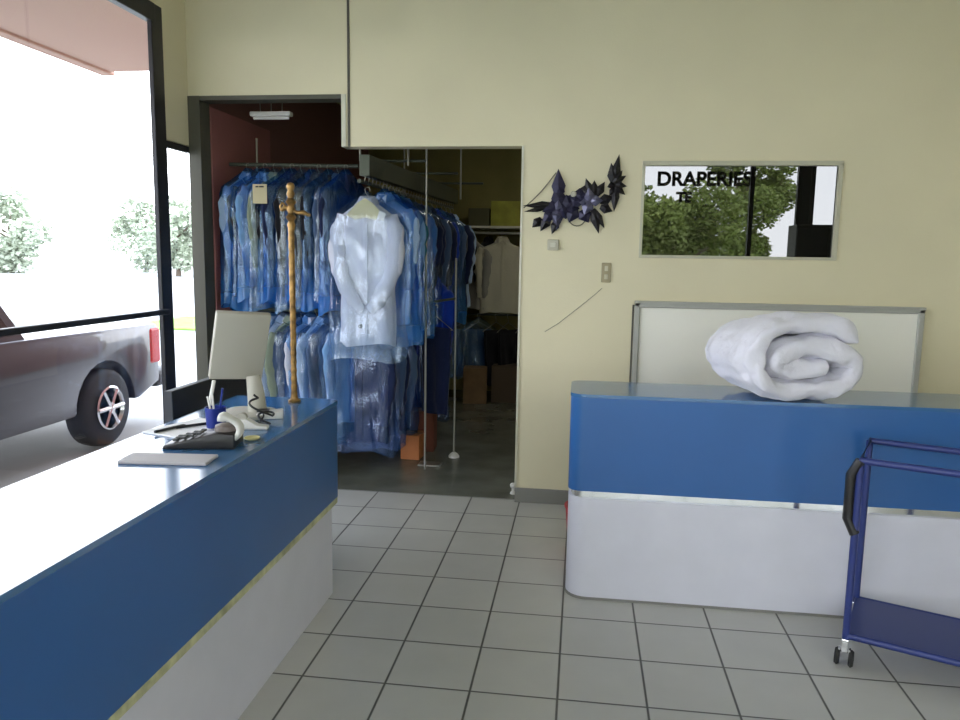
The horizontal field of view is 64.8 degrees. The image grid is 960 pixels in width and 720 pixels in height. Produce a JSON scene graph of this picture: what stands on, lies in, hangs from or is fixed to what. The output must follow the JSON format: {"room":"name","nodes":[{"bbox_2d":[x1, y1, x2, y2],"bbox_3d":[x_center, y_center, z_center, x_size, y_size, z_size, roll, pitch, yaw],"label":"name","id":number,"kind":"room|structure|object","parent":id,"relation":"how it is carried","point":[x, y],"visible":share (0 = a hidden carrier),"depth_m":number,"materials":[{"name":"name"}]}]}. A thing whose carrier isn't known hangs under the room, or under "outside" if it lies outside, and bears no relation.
{"room":"laundry","nodes":[
{"label":"laundry","id":0,"kind":"room"},
{"bbox_2d":[0,263,196,488],"bbox_3d":[-13.242,-0.342,14.628,150.000,0.170,160.000,2,8,7],"label":"parking lot","id":1,"kind":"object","parent":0,"point":[48,291],"depth_m":22.75,"materials":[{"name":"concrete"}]},
{"bbox_2d":[0,183,54,272],"bbox_3d":[-35.654,-9.783,57.143,5.583,6.982,5.497,-1,8,-11],"label":"tree","id":2,"kind":"object","parent":1,"relation":"on","point":[21,241],"visible":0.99,"depth_m":56.87,"materials":[{"name":"green plant"}]},
{"bbox_2d":[0,306,161,445],"bbox_3d":[-4.383,0.133,5.534,1.804,1.615,5.140,2,8,7],"label":"pickup truck","id":3,"kind":"object","parent":1,"relation":"on","point":[86,377],"visible":0.94,"depth_m":6.49,"materials":[{"name":"grey paint"}]},
{"bbox_2d":[149,327,159,362],"bbox_3d":[-3.341,-0.153,7.548,0.220,0.360,0.190,2,8,7],"label":"tail light","id":4,"kind":"object","parent":3,"relation":"attached to","point":[154,341],"depth_m":7.51,"materials":[{"name":"red"}]},
{"bbox_2d":[104,194,172,272],"bbox_3d":[-28.459,-10.747,65.119,6.547,6.777,5.574,-5,9,-35],"label":"tree","id":5,"kind":"object","parent":1,"relation":"on","point":[129,228],"visible":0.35,"depth_m":64.08,"materials":[{"name":"green plant"}]},
{"bbox_2d":[132,194,192,275],"bbox_3d":[-22.207,-9.084,55.675,5.707,6.007,6.098,-5,10,-36],"label":"tree","id":6,"kind":"object","parent":1,"relation":"on","point":[180,222],"visible":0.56,"depth_m":54.93,"materials":[{"name":"green plant"}]},
{"bbox_2d":[141,316,194,330],"bbox_3d":[-3.950,-0.817,18.390,8.600,0.050,3.200,2,8,7],"label":"grass strip","id":7,"kind":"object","parent":1,"relation":"on","point":[187,323],"visible":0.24,"depth_m":18.35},
{"bbox_3d":[-3.869,-0.250,2.089,0.250,3.330,0.250,2,8,7],"label":"post","id":8,"kind":"object","parent":1,"relation":"on","visible":0},
{"bbox_2d":[0,0,148,75],"bbox_3d":[1.064,-1.969,1.060,10.220,0.590,10.000,2,8,7],"label":"canopy","id":9,"kind":"object","parent":8,"relation":"on","point":[100,37],"visible":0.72,"depth_m":5.41,"materials":[{"name":"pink paint"}]},
{"bbox_2d":[150,0,368,317],"bbox_3d":[-2.160,-0.684,3.885,0.140,3.500,11.150,2,8,7],"label":"wall","id":10,"kind":"structure","parent":0,"point":[312,135],"depth_m":6.44,"materials":[{"name":"brown"}]},
{"bbox_2d":[0,0,188,423],"bbox_3d":[-2.269,-0.397,3.132,0.120,3.130,4.165,2,8,7],"label":"window","id":11,"kind":"structure","parent":10,"relation":"in","point":[146,10],"depth_m":4.72,"materials":[{"name":"brown metal"}]},
{"bbox_2d":[209,107,273,312],"bbox_3d":[-1.781,-0.504,5.828,0.106,2.610,1.000,2,8,7],"label":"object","id":12,"kind":"structure","parent":10,"relation":"in","point":[232,138],"depth_m":5.43,"materials":[{"name":"red paint"}]},
{"bbox_2d":[369,149,521,390],"bbox_3d":[0.727,-1.191,9.049,4.320,3.200,0.100,2,8,7],"label":"wall","id":13,"kind":"structure","parent":0,"point":[499,170],"depth_m":9.01,"materials":[{"name":"paint"}]},
{"bbox_2d":[185,0,959,489],"bbox_3d":[1.345,-0.750,4.779,6.652,3.500,0.120,2,8,7],"label":"wall","id":14,"kind":"structure","parent":0,"point":[871,86],"depth_m":4.68,"materials":[{"name":"beige paint"}]},
{"bbox_2d":[187,94,340,380],"bbox_3d":[-1.434,-0.428,5.197,1.057,2.660,0.137,2,8,7],"label":"trim","id":15,"kind":"structure","parent":14,"relation":"attached to","point":[198,106],"depth_m":5.13,"materials":[{"name":"grey paint"}]},
{"bbox_2d":[341,94,348,148],"bbox_3d":[-0.877,-1.563,4.968,0.030,0.330,0.128,2,8,7],"label":"trim","id":16,"kind":"structure","parent":14,"relation":"attached to","point":[343,96],"depth_m":4.91,"materials":[{"name":"beige"}]},
{"bbox_2d":[347,0,349,146],"bbox_3d":[-0.845,-1.971,4.850,0.015,1.170,0.007,2,8,7],"label":"trim","id":17,"kind":"structure","parent":14,"relation":"attached to","point":[348,33],"depth_m":4.86,"materials":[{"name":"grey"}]},
{"bbox_2d":[514,146,523,487],"bbox_3d":[0.263,-0.256,4.988,0.013,2.230,0.128,2,8,7],"label":"trim","id":18,"kind":"structure","parent":14,"relation":"attached to","point":[522,170],"depth_m":4.92,"materials":[{"name":"beige"}]},
{"bbox_2d":[514,487,567,504],"bbox_3d":[1.403,0.946,4.930,2.362,0.100,0.014,2,8,7],"label":"baseboard","id":19,"kind":"structure","parent":14,"relation":"attached to","point":[524,495],"depth_m":5.05,"materials":[{"name":"grey plastic"}]},
{"bbox_2d":[547,240,558,249],"bbox_3d":[0.467,-0.735,4.829,0.072,0.068,0.026,2,8,7],"label":"thermostat","id":20,"kind":"object","parent":14,"relation":"attached to","point":[551,244],"visible":1,"depth_m":4.82,"materials":[{"name":"beige plastic"}]},
{"bbox_2d":[523,169,611,233],"bbox_3d":[0.552,-0.997,4.763,0.568,0.408,0.038,2,8,7],"label":"decoration","id":21,"kind":"object","parent":14,"relation":"attached to","point":[561,206],"visible":1,"depth_m":4.76,"materials":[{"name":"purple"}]},
{"bbox_2d":[601,263,610,281],"bbox_3d":[0.803,-0.556,4.808,0.060,0.124,0.018,2,8,7],"label":"light switch","id":22,"kind":"object","parent":14,"relation":"attached to","point":[606,267],"visible":1,"depth_m":4.81,"materials":[{"name":"beige plastic"}]},
{"bbox_2d":[607,155,626,210],"bbox_3d":[0.855,-1.103,4.714,0.125,0.354,0.026,2,8,7],"label":"decoration","id":23,"kind":"object","parent":14,"relation":"attached to","point":[615,177],"visible":1,"depth_m":4.71,"materials":[{"name":"black"}]},
{"bbox_2d":[639,161,843,260],"bbox_3d":[1.595,-0.923,4.666,1.186,0.594,0.034,2,8,7],"label":"mirror","id":24,"kind":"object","parent":14,"relation":"in","point":[765,210],"depth_m":4.67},
{"bbox_2d":[629,301,926,392],"bbox_3d":[1.824,0.035,4.733,1.737,0.771,0.045,2,8,7],"label":"framed panel","id":25,"kind":"object","parent":14,"relation":"attached to","point":[669,339],"visible":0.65,"depth_m":4.73,"materials":[{"name":"grey"}]},
{"bbox_2d":[238,389,959,719],"bbox_3d":[1.080,1.226,3.650,6.750,0.120,11.250,2,8,7],"label":"floor","id":26,"kind":"structure","parent":0,"point":[439,607],"depth_m":3.27,"materials":[{"name":"tile"}]},
{"bbox_2d":[0,395,337,719],"bbox_3d":[-1.134,0.855,2.147,0.510,0.952,3.105,2,8,7],"label":"counter","id":27,"kind":"object","parent":26,"relation":"on","point":[128,591],"depth_m":2.22,"materials":[{"name":"blue laminate"}]},
{"bbox_2d":[117,452,217,465],"bbox_3d":[-1.022,0.325,2.481,0.290,0.011,0.110,1,8,2],"label":"desk pad","id":28,"kind":"object","parent":27,"relation":"on","point":[134,458],"visible":1,"depth_m":2.46,"materials":[{"name":"grey"}]},
{"bbox_2d":[0,395,337,603],"bbox_3d":[-1.126,0.392,2.084,0.510,0.017,3.105,2,8,7],"label":"countertop","id":29,"kind":"structure","parent":27,"relation":"on","point":[51,518],"depth_m":2.13,"materials":[{"name":"blue laminate"}]},
{"bbox_2d":[143,418,208,437],"bbox_3d":[-1.125,0.263,2.940,0.200,0.006,0.280,5,9,25],"label":"paper stack","id":30,"kind":"object","parent":27,"relation":"on","point":[173,433],"visible":0.51,"depth_m":2.90,"materials":[{"name":"white"}]},
{"bbox_2d":[176,422,205,428],"bbox_3d":[-1.113,0.254,2.948,0.142,0.011,0.012,-6,10,-40],"label":"pen","id":31,"kind":"object","parent":30,"relation":"on","point":[203,423],"visible":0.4,"depth_m":2.94,"materials":[{"name":"black plastic"}]},
{"bbox_2d":[205,405,225,428],"bbox_3d":[-1.028,0.225,2.942,0.080,0.085,0.080,2,8,7],"label":"pen cup","id":32,"kind":"object","parent":30,"relation":"on","point":[211,415],"visible":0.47,"depth_m":2.91,"materials":[{"name":"blue plastic"}]},
{"bbox_2d":[162,412,244,449],"bbox_3d":[-0.969,0.240,2.678,0.271,0.128,0.134,1,8,-2],"label":"telephone","id":33,"kind":"object","parent":27,"relation":"on","point":[228,435],"visible":1,"depth_m":2.63,"materials":[{"name":"black plastic"}]},
{"bbox_2d":[208,310,274,420],"bbox_3d":[-1.007,0.013,3.158,0.262,0.452,0.241,2,8,7],"label":"computer monitor","id":34,"kind":"object","parent":27,"relation":"on","point":[240,338],"visible":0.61,"depth_m":3.15,"materials":[{"name":"beige plastic"}]},
{"bbox_2d":[244,435,259,440],"bbox_3d":[-0.839,0.288,2.782,0.060,0.009,0.060,2,8,7],"label":"dish","id":35,"kind":"object","parent":27,"relation":"on","point":[250,437],"visible":1,"depth_m":2.78,"materials":[{"name":"beige"}]},
{"bbox_2d":[236,412,268,429],"bbox_3d":[-0.891,0.236,2.946,0.129,0.065,0.044,0,8,-4],"label":"tape dispenser","id":36,"kind":"object","parent":27,"relation":"on","point":[249,424],"visible":0.79,"depth_m":2.93,"materials":[{"name":"white plastic"}]},
{"bbox_2d":[248,394,274,424],"bbox_3d":[-0.881,0.198,3.040,0.116,0.108,0.106,2,8,7],"label":"cable","id":37,"kind":"object","parent":27,"relation":"on","point":[254,395],"visible":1,"depth_m":3.02,"materials":[{"name":"plastic"}]},
{"bbox_2d":[256,408,282,418],"bbox_3d":[-0.879,0.224,3.156,0.110,0.034,0.070,-1,8,-12],"label":"card reader","id":38,"kind":"object","parent":27,"relation":"on","point":[278,412],"visible":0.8,"depth_m":3.13,"materials":[{"name":"white plastic"}]},
{"bbox_2d":[279,182,310,402],"bbox_3d":[-0.835,-0.298,3.431,0.147,0.995,0.060,2,8,7],"label":"stand","id":39,"kind":"object","parent":27,"relation":"on","point":[290,201],"visible":1,"depth_m":3.41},
{"bbox_2d":[164,377,246,422],"bbox_3d":[-1.331,0.590,3.806,0.040,1.022,0.820,2,8,7],"label":"board","id":40,"kind":"object","parent":26,"relation":"on","point":[186,399],"visible":0.21,"depth_m":3.54,"materials":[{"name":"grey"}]},
{"bbox_2d":[229,138,482,469],"bbox_3d":[-0.658,-0.859,6.524,1.397,3.180,2.828,5,9,25],"label":"conveyor","id":41,"kind":"object","parent":26,"relation":"on","point":[371,167],"visible":0.78,"depth_m":5.78,"materials":[{"name":"grey metal"}]},
{"bbox_2d":[218,163,262,307],"bbox_3d":[-1.664,-0.900,5.483,0.150,1.032,0.543,6,9,33],"label":"jacket","id":42,"kind":"object","parent":41,"relation":"hanging from","point":[245,176],"visible":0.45,"depth_m":5.31,"materials":[{"name":"fabric"}]},
{"bbox_2d":[235,163,268,302],"bbox_3d":[-1.541,-0.918,5.460,0.148,0.987,0.537,6,9,34],"label":"shirt","id":43,"kind":"object","parent":41,"relation":"hanging from","point":[241,202],"visible":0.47,"depth_m":5.29,"materials":[{"name":"blue fabric"}]},
{"bbox_2d":[227,167,289,311],"bbox_3d":[-1.605,-0.886,5.502,0.143,1.062,0.541,7,10,39],"label":"dress","id":44,"kind":"object","parent":41,"relation":"hanging from","point":[239,287],"visible":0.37,"depth_m":5.36,"materials":[{"name":"fabric"}]},
{"bbox_2d":[253,164,266,203],"bbox_3d":[-1.505,-1.204,5.164,0.100,0.265,0.008,2,8,7],"label":"card","id":45,"kind":"object","parent":41,"relation":"hanging from","point":[259,190],"visible":1,"depth_m":5.17,"materials":[{"name":"beige"}]},
{"bbox_2d":[247,163,278,298],"bbox_3d":[-1.475,-0.880,5.490,0.141,1.067,0.547,6,9,32],"label":"jacket","id":46,"kind":"object","parent":41,"relation":"hanging from","point":[273,176],"visible":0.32,"depth_m":5.33,"materials":[{"name":"fabric"}]},
{"bbox_2d":[261,306,286,396],"bbox_3d":[-1.443,0.075,5.614,0.160,0.952,0.519,7,10,36],"label":"shirt","id":47,"kind":"object","parent":41,"relation":"hanging from","point":[279,320],"visible":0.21,"depth_m":5.47,"materials":[{"name":"blue fabric"}]},
{"bbox_2d":[264,314,289,396],"bbox_3d":[-1.379,0.035,5.586,0.116,0.864,0.511,7,10,38],"label":"shirt","id":48,"kind":"object","parent":41,"relation":"hanging from","point":[269,369],"visible":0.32,"depth_m":5.42,"materials":[{"name":"blue fabric"}]},
{"bbox_2d":[255,168,300,306],"bbox_3d":[-1.408,-0.903,5.503,0.156,1.024,0.544,7,10,37],"label":"jacket","id":49,"kind":"object","parent":41,"relation":"hanging from","point":[259,229],"visible":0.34,"depth_m":5.35,"materials":[{"name":"fabric"}]},
{"bbox_2d":[261,163,300,304],"bbox_3d":[-1.350,-0.905,5.467,0.164,1.007,0.546,7,10,38],"label":"shirt","id":50,"kind":"object","parent":41,"relation":"hanging from","point":[268,214],"visible":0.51,"depth_m":5.32,"materials":[{"name":"blue fabric"}]},
{"bbox_2d":[272,306,304,396],"bbox_3d":[-1.323,0.077,5.615,0.148,0.952,0.520,9,11,44],"label":"shirt","id":51,"kind":"object","parent":41,"relation":"hanging from","point":[278,358],"visible":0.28,"depth_m":5.46,"materials":[{"name":"blue fabric"}]},
{"bbox_2d":[273,164,305,299],"bbox_3d":[-1.286,-0.873,5.487,0.148,1.075,0.541,6,9,32],"label":"jacket","id":52,"kind":"object","parent":41,"relation":"hanging from","point":[280,227],"visible":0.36,"depth_m":5.31,"materials":[{"name":"fabric"}]},
{"bbox_2d":[284,312,316,397],"bbox_3d":[-1.260,0.077,5.619,0.141,0.952,0.508,6,9,34],"label":"shirt","id":53,"kind":"object","parent":41,"relation":"hanging from","point":[308,320],"visible":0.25,"depth_m":5.45,"materials":[{"name":"blue fabric"}]},
{"bbox_2d":[284,169,325,303],"bbox_3d":[-1.216,-0.915,5.494,0.148,0.992,0.542,6,9,33],"label":"shirt","id":54,"kind":"object","parent":41,"relation":"hanging from","point":[307,175],"visible":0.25,"depth_m":5.36,"materials":[{"name":"blue fabric"}]},
{"bbox_2d":[294,164,322,295],"bbox_3d":[-1.160,-0.882,5.466,0.143,1.047,0.541,7,10,39],"label":"jacket","id":55,"kind":"object","parent":41,"relation":"hanging from","point":[316,177],"visible":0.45,"depth_m":5.32,"materials":[{"name":"fabric"}]},
{"bbox_2d":[296,314,326,397],"bbox_3d":[-1.144,0.086,5.568,0.160,0.952,0.526,8,10,42],"label":"shirt","id":56,"kind":"object","parent":41,"relation":"hanging from","point":[303,381],"visible":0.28,"depth_m":5.41,"materials":[{"name":"blue fabric"}]},
{"bbox_2d":[300,164,339,311],"bbox_3d":[-1.091,-0.883,5.489,0.149,1.049,0.544,7,10,37],"label":"jacket","id":57,"kind":"object","parent":41,"relation":"hanging from","point":[308,303],"visible":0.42,"depth_m":5.34,"materials":[{"name":"fabric"}]},
{"bbox_2d":[306,312,339,398],"bbox_3d":[-1.085,0.087,5.565,0.156,0.952,0.514,6,9,33],"label":"shirt","id":58,"kind":"object","parent":41,"relation":"hanging from","point":[314,355],"visible":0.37,"depth_m":5.41,"materials":[{"name":"blue fabric"}]},
{"bbox_2d":[312,167,338,287],"bbox_3d":[-1.028,-0.912,5.495,0.145,0.991,0.543,6,9,31],"label":"shirt","id":59,"kind":"object","parent":41,"relation":"hanging from","point":[318,241],"visible":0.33,"depth_m":5.31,"materials":[{"name":"blue fabric"}]},
{"bbox_2d":[323,313,345,434],"bbox_3d":[-1.024,0.129,5.580,0.124,1.037,0.526,9,11,44],"label":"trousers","id":60,"kind":"object","parent":41,"relation":"hanging from","point":[341,427],"visible":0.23,"depth_m":5.58,"materials":[{"name":"blue fabric"}]},
{"bbox_2d":[322,321,354,423],"bbox_3d":[-0.961,0.087,5.582,0.156,0.952,0.524,7,10,38],"label":"shirt","id":61,"kind":"object","parent":41,"relation":"hanging from","point":[339,359],"visible":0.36,"depth_m":5.48,"materials":[{"name":"blue fabric"}]},
{"bbox_2d":[318,164,367,315],"bbox_3d":[-0.965,-0.866,5.472,0.148,1.074,0.547,6,9,35],"label":"jacket","id":62,"kind":"object","parent":41,"relation":"hanging from","point":[342,195],"visible":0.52,"depth_m":5.33,"materials":[{"name":"fabric"}]},
{"bbox_2d":[328,187,404,346],"bbox_3d":[-0.779,-0.594,5.300,0.566,1.212,0.370,1,8,4],"label":"shirt","id":63,"kind":"object","parent":41,"relation":"hanging from","point":[366,248],"visible":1,"depth_m":5.21,"materials":[{"name":"white fabric"}]},
{"bbox_2d":[343,344,396,443],"bbox_3d":[-0.850,0.216,5.606,0.529,0.972,0.219,4,8,21],"label":"shirt","id":64,"kind":"object","parent":41,"relation":"hanging from","point":[375,379],"visible":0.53,"depth_m":5.53,"materials":[{"name":"blue fabric"}]},
{"bbox_2d":[380,344,406,435],"bbox_3d":[-0.812,0.191,5.801,0.530,0.972,0.212,3,8,12],"label":"shirt","id":65,"kind":"object","parent":41,"relation":"hanging from","point":[400,359],"visible":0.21,"depth_m":5.72,"materials":[{"name":"blue fabric"}]},
{"bbox_2d":[376,184,420,341],"bbox_3d":[-0.685,-0.700,5.462,0.556,1.122,0.221,4,8,19],"label":"shirt","id":66,"kind":"object","parent":41,"relation":"hanging from","point":[408,219],"visible":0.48,"depth_m":5.36,"materials":[{"name":"blue fabric"}]},
{"bbox_2d":[397,347,410,431],"bbox_3d":[-0.776,0.121,5.989,0.531,0.884,0.151,5,9,27],"label":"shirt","id":67,"kind":"object","parent":41,"relation":"hanging from","point":[400,423],"visible":0.06,"depth_m":5.88,"materials":[{"name":"fabric"}]},
{"bbox_2d":[382,186,425,346],"bbox_3d":[-0.663,-0.693,5.605,0.560,1.170,0.227,3,8,16],"label":"jacket","id":68,"kind":"object","parent":41,"relation":"hanging from","point":[400,341],"visible":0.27,"depth_m":5.54,"materials":[{"name":"fabric"}]},
{"bbox_2d":[396,329,417,427],"bbox_3d":[-0.737,0.139,6.188,0.534,0.972,0.224,5,9,27],"label":"shirt","id":69,"kind":"object","parent":41,"relation":"hanging from","point":[413,357],"visible":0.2,"depth_m":6.07,"materials":[{"name":"blue fabric"}]},
{"bbox_2d":[394,188,428,314],"bbox_3d":[-0.632,-0.760,5.725,0.559,1.064,0.221,5,9,26],"label":"shirt","id":70,"kind":"object","parent":41,"relation":"hanging from","point":[403,201],"visible":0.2,"depth_m":5.62,"materials":[{"name":"blue fabric"}]},
{"bbox_2d":[405,331,423,407],"bbox_3d":[-0.658,0.087,6.577,0.536,0.972,0.227,4,8,22],"label":"shirt","id":71,"kind":"object","parent":41,"relation":"hanging from","point":[417,402],"visible":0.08,"depth_m":6.50,"materials":[{"name":"blue fabric"}]},
{"bbox_2d":[398,192,434,337],"bbox_3d":[-0.606,-0.756,6.072,0.561,1.157,0.228,5,9,28],"label":"shirt","id":72,"kind":"object","parent":41,"relation":"hanging from","point":[430,334],"visible":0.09,"depth_m":6.11,"materials":[{"name":"blue fabric"}]},
{"bbox_2d":[400,190,437,322],"bbox_3d":[-0.604,-0.742,5.892,0.554,1.140,0.228,2,8,11],"label":"jacket","id":73,"kind":"object","parent":41,"relation":"hanging from","point":[432,238],"visible":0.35,"depth_m":5.82,"materials":[{"name":"fabric"}]},
{"bbox_2d":[409,195,443,310],"bbox_3d":[-0.570,-0.824,6.240,0.566,1.062,0.216,3,8,12],"label":"shirt","id":74,"kind":"object","parent":41,"relation":"hanging from","point":[431,291],"visible":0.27,"depth_m":6.15,"materials":[{"name":"blue fabric"}]},
{"bbox_2d":[415,197,445,279],"bbox_3d":[-0.536,-0.857,6.416,0.557,1.039,0.155,4,8,24],"label":"jacket","id":75,"kind":"object","parent":41,"relation":"hanging from","point":[440,272],"visible":0.09,"depth_m":6.29,"materials":[{"name":"fabric"}]},
{"bbox_2d":[415,277,454,355],"bbox_3d":[-0.403,-0.393,6.352,0.476,0.750,0.169,5,9,27],"label":"shirt","id":76,"kind":"object","parent":41,"relation":"hanging from","point":[445,310],"visible":0.34,"depth_m":6.25,"materials":[{"name":"blue fabric"}]},
{"bbox_2d":[420,305,452,414],"bbox_3d":[-0.361,-0.004,6.222,0.382,0.907,0.094,8,10,42],"label":"trousers","id":77,"kind":"object","parent":41,"relation":"hanging from","point":[438,347],"visible":0.88,"depth_m":6.18,"materials":[{"name":"blue fabric"}]},
{"bbox_2d":[421,199,451,284],"bbox_3d":[-0.501,-0.886,6.587,0.560,1.022,0.134,4,8,19],"label":"shirt","id":78,"kind":"object","parent":41,"relation":"hanging from","point":[448,236],"visible":0.16,"depth_m":6.47,"materials":[{"name":"blue fabric"}]},
{"bbox_2d":[427,200,457,288],"bbox_3d":[-0.467,-0.886,6.762,0.565,1.065,0.219,3,8,16],"label":"jacket","id":79,"kind":"object","parent":41,"relation":"hanging from","point":[450,270],"visible":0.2,"depth_m":6.67,"materials":[{"name":"fabric"}]},
{"bbox_2d":[432,202,459,290],"bbox_3d":[-0.434,-0.914,6.940,0.563,1.052,0.131,5,9,26],"label":"shirt","id":80,"kind":"object","parent":41,"relation":"hanging from","point":[437,210],"visible":0.15,"depth_m":6.81,"materials":[{"name":"blue fabric"}]},
{"bbox_2d":[436,204,466,324],"bbox_3d":[-0.399,-0.901,7.119,0.562,1.121,0.213,2,8,11],"label":"shirt","id":81,"kind":"object","parent":41,"relation":"hanging from","point":[463,236],"visible":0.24,"depth_m":7.03,"materials":[{"name":"blue fabric"}]},
{"bbox_2d":[441,205,467,305],"bbox_3d":[-0.361,-1.005,7.288,0.567,0.955,0.154,5,9,28],"label":"jacket","id":82,"kind":"object","parent":41,"relation":"hanging from","point":[447,213],"visible":0.15,"depth_m":7.19,"materials":[{"name":"fabric"}]},
{"bbox_2d":[446,207,474,315],"bbox_3d":[-0.326,-0.974,7.469,0.563,1.061,0.134,3,8,12],"label":"shirt","id":83,"kind":"object","parent":41,"relation":"hanging from","point":[469,255],"visible":0.23,"depth_m":7.40,"materials":[{"name":"blue fabric"}]},
{"bbox_2d":[450,208,475,306],"bbox_3d":[-0.290,-1.033,7.640,0.555,0.984,0.138,4,8,24],"label":"shirt","id":84,"kind":"object","parent":41,"relation":"hanging from","point":[455,215],"visible":0.13,"depth_m":7.55,"materials":[{"name":"blue fabric"}]},
{"bbox_2d":[401,430,423,459],"bbox_3d":[-0.546,0.692,6.187,0.155,0.202,0.200,2,8,11],"label":"cardboard box","id":85,"kind":"object","parent":26,"relation":"on","point":[412,441],"visible":0.82,"depth_m":6.10,"materials":[{"name":"brown"}]},
{"bbox_2d":[410,407,436,451],"bbox_3d":[-0.479,0.589,6.439,0.200,0.342,0.200,2,8,5],"label":"cardboard box","id":86,"kind":"object","parent":26,"relation":"on","point":[417,415],"visible":0.48,"depth_m":6.33,"materials":[{"name":"brown"}]},
{"bbox_2d":[418,461,442,466],"bbox_3d":[-0.393,0.820,5.969,0.180,0.012,0.120,2,8,7],"label":"floor plate","id":87,"kind":"object","parent":26,"relation":"on","point":[421,463],"visible":1,"depth_m":5.95,"materials":[{"name":"silver metal"}]},
{"bbox_2d":[463,365,486,403],"bbox_3d":[-0.054,0.276,8.558,0.260,0.402,0.240,1,8,3],"label":"cardboard box","id":88,"kind":"object","parent":26,"relation":"on","point":[474,377],"visible":1,"depth_m":8.44,"materials":[{"name":"brown"}]},
{"bbox_2d":[465,226,519,315],"bbox_3d":[0.214,-0.560,8.879,1.650,1.980,0.501,2,8,7],"label":"rack","id":89,"kind":"object","parent":26,"relation":"on","point":[472,227],"visible":0.13,"depth_m":8.54,"materials":[{"name":"silver metal"}]},
{"bbox_2d":[451,314,478,375],"bbox_3d":[-0.175,-0.166,8.735,0.514,0.757,0.170,-2,8,-17],"label":"trousers","id":90,"kind":"object","parent":89,"relation":"hanging from","point":[461,362],"visible":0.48,"depth_m":8.69,"materials":[{"name":"black fabric"}]},
{"bbox_2d":[464,313,492,365],"bbox_3d":[-0.022,-0.161,8.711,0.508,0.757,0.166,-3,9,-27],"label":"trousers","id":91,"kind":"object","parent":89,"relation":"hanging from","point":[475,354],"visible":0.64,"depth_m":8.66,"materials":[{"name":"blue fabric"}]},
{"bbox_2d":[467,239,491,309],"bbox_3d":[-0.106,-1.022,8.608,0.598,0.884,0.171,6,10,35],"label":"shirt","id":92,"kind":"object","parent":89,"relation":"hanging from","point":[487,259],"visible":0.38,"depth_m":8.46,"materials":[{"name":"grey fabric"}]},
{"bbox_2d":[468,208,490,225],"bbox_3d":[0.004,-1.644,8.731,0.240,0.202,0.260,2,8,7],"label":"cardboard box","id":93,"kind":"object","parent":89,"relation":"on","point":[476,216],"visible":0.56,"depth_m":8.61,"materials":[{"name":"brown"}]},
{"bbox_2d":[473,231,493,285],"bbox_3d":[0.096,-1.061,8.692,0.198,0.824,0.588,7,10,37],"label":"jacket","id":94,"kind":"object","parent":89,"relation":"hanging from","point":[488,240],"visible":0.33,"depth_m":8.57,"materials":[{"name":"grey fabric"}]},
{"bbox_2d":[483,317,507,385],"bbox_3d":[0.179,-0.119,8.687,0.382,0.827,0.093,-5,10,-37],"label":"trousers","id":95,"kind":"object","parent":89,"relation":"hanging from","point":[490,336],"visible":0.62,"depth_m":8.62,"materials":[{"name":"black fabric"}]},
{"bbox_2d":[471,226,519,229],"bbox_3d":[0.229,-1.528,8.746,1.650,0.025,0.500,2,8,7],"label":"shelf","id":96,"kind":"object","parent":89,"relation":"attached to","point":[473,227],"depth_m":8.53,"materials":[{"name":"beige"}]},
{"bbox_2d":[474,231,519,313],"bbox_3d":[0.241,-0.983,8.504,0.657,0.924,0.180,1,8,0],"label":"shirt","id":97,"kind":"object","parent":89,"relation":"hanging from","point":[502,296],"visible":0.69,"depth_m":8.45,"materials":[{"name":"beige fabric"}]},
{"bbox_2d":[491,201,520,225],"bbox_3d":[0.351,-1.672,8.680,0.420,0.282,0.300,2,8,7],"label":"cardboard box","id":98,"kind":"object","parent":89,"relation":"on","point":[503,213],"visible":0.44,"depth_m":8.54,"materials":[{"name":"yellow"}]},
{"bbox_2d":[498,315,517,364],"bbox_3d":[0.319,-0.114,8.668,0.087,0.827,0.382,7,10,39],"label":"trousers","id":99,"kind":"object","parent":89,"relation":"hanging from","point":[506,339],"visible":0.68,"depth_m":8.61,"materials":[{"name":"black fabric"}]},
{"bbox_2d":[491,363,516,403],"bbox_3d":[0.301,0.261,8.640,0.300,0.422,0.260,2,8,11],"label":"cardboard box","id":100,"kind":"object","parent":26,"relation":"on","point":[504,377],"visible":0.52,"depth_m":8.52,"materials":[{"name":"brown"}]},
{"bbox_2d":[564,380,959,618],"bbox_3d":[1.728,0.672,3.627,2.596,1.004,0.410,2,8,7],"label":"counter","id":101,"kind":"object","parent":26,"relation":"on","point":[682,495],"depth_m":3.49,"materials":[{"name":"blue laminate"}]},
{"bbox_2d":[571,380,959,412],"bbox_3d":[1.736,0.183,3.563,2.596,0.016,0.406,2,8,7],"label":"countertop","id":102,"kind":"structure","parent":101,"relation":"on","point":[933,402],"depth_m":3.53,"materials":[{"name":"blue laminate"}]},
{"bbox_2d":[705,311,862,400],"bbox_3d":[1.420,-0.032,3.543,0.614,0.402,0.488,0,8,-5],"label":"comforter","id":103,"kind":"object","parent":101,"relation":"on","point":[780,355],"visible":1,"depth_m":3.35,"materials":[{"name":"white fabric"}]},
{"bbox_2d":[833,438,959,667],"bbox_3d":[1.906,0.825,3.013,0.824,0.873,0.472,6,9,31],"label":"rolling cart","id":104,"kind":"object","parent":26,"relation":"on","point":[928,635],"visible":1,"depth_m":3.06,"materials":[{"name":"blue paint"}]},
{"bbox_2d":[850,598,959,659],"bbox_3d":[1.907,1.127,3.050,0.740,0.015,0.400,6,9,31],"label":"shelf","id":105,"kind":"object","parent":104,"relation":"attached to","point":[928,635],"depth_m":3.11,"materials":[{"name":"metal"}]},
{"bbox_3d":[0.432,-2.560,6.839,4.220,0.100,4.160,2,8,7],"label":"ceiling","id":106,"kind":"structure","parent":0,"visible":0},
{"bbox_2d":[250,103,292,119],"bbox_3d":[-1.466,-2.009,5.288,0.300,0.633,0.060,2,8,7],"label":"strip light","id":107,"kind":"object","parent":106,"relation":"hanging from","point":[257,115],"visible":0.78,"depth_m":5.31,"materials":[{"name":"white plastic"}]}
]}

